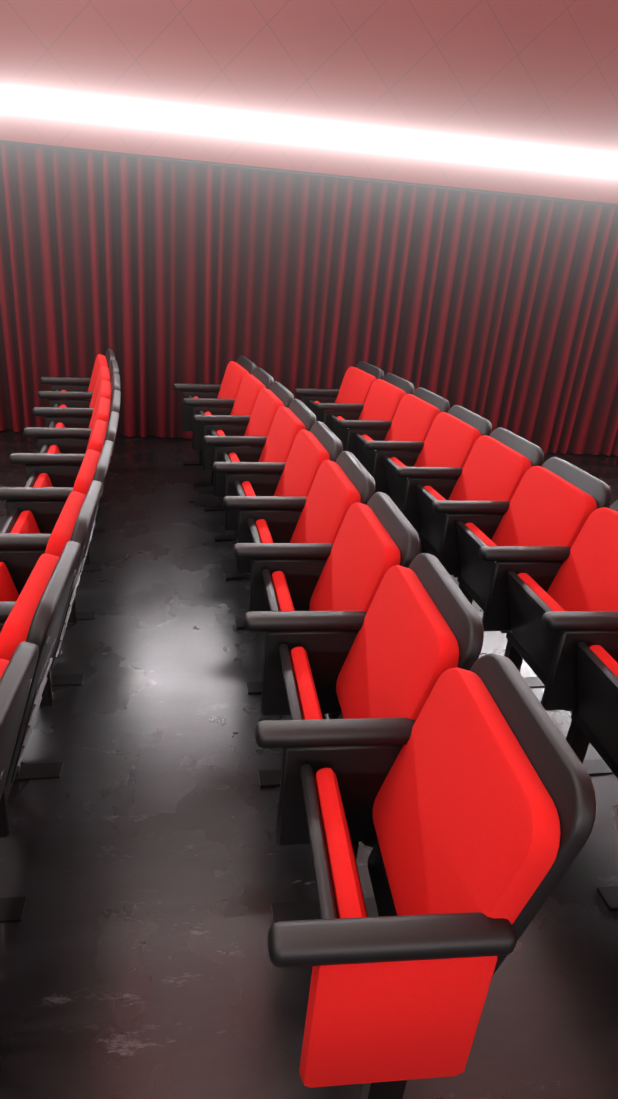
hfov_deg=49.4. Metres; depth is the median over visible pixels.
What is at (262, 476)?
chair
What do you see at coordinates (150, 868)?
floor
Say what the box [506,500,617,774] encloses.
chair
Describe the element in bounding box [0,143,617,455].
curtain
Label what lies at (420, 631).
chair
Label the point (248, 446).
chair
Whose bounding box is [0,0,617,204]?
ceiling
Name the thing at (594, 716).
chair
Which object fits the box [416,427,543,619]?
chair
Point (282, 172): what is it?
wall
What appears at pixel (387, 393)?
chair
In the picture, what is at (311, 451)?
chair
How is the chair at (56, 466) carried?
on the floor at (150, 868)
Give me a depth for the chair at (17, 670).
1.35 m
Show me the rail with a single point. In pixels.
(177, 160)
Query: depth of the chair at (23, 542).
2.53 m
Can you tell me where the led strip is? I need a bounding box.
[0,90,617,174]
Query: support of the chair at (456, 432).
on the floor at (150, 868)
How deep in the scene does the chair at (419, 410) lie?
4.17 m
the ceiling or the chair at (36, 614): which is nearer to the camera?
the chair at (36, 614)
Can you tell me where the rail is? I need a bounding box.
[0,141,617,206]
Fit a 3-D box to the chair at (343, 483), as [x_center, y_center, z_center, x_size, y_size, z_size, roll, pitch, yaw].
[-0.077,0.067,2.850,0.541,0.903,0.556,0,24,-12]
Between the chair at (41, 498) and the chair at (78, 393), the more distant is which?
the chair at (78, 393)
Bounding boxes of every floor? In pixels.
[0,429,25,458]
[0,434,617,1098]
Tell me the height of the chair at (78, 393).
0.903 m
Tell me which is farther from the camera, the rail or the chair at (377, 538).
the rail
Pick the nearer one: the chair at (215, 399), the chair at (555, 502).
the chair at (555, 502)
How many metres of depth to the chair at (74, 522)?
2.20 m
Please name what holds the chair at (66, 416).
on the floor at (150, 868)
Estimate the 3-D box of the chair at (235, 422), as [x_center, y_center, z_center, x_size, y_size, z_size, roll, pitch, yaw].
[-0.574,-0.793,4.711,0.541,0.903,0.556,-3,25,-17]
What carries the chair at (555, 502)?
on the floor at (150, 868)
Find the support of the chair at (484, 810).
on the floor at (150, 868)
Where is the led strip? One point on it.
(150, 115)
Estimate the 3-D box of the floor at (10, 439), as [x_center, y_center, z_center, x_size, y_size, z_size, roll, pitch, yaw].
[0.910,1.653,0.874,12.700,0.120,14.100,3,24,-6]
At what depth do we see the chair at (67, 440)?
3.90 m
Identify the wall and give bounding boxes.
[10,144,592,204]
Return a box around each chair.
[0,411,118,619]
[0,440,113,685]
[0,480,102,780]
[0,541,80,922]
[0,642,38,800]
[9,390,120,571]
[23,373,120,533]
[32,359,118,503]
[38,348,115,416]
[173,356,255,486]
[193,367,273,511]
[203,381,293,541]
[213,399,315,579]
[223,421,342,628]
[233,451,375,694]
[244,492,418,787]
[255,553,483,923]
[268,653,595,1098]
[294,361,383,431]
[331,373,413,459]
[355,387,449,494]
[383,405,491,554]
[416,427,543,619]
[456,457,610,687]
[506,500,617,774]
[571,642,617,910]
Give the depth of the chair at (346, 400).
5.18 m

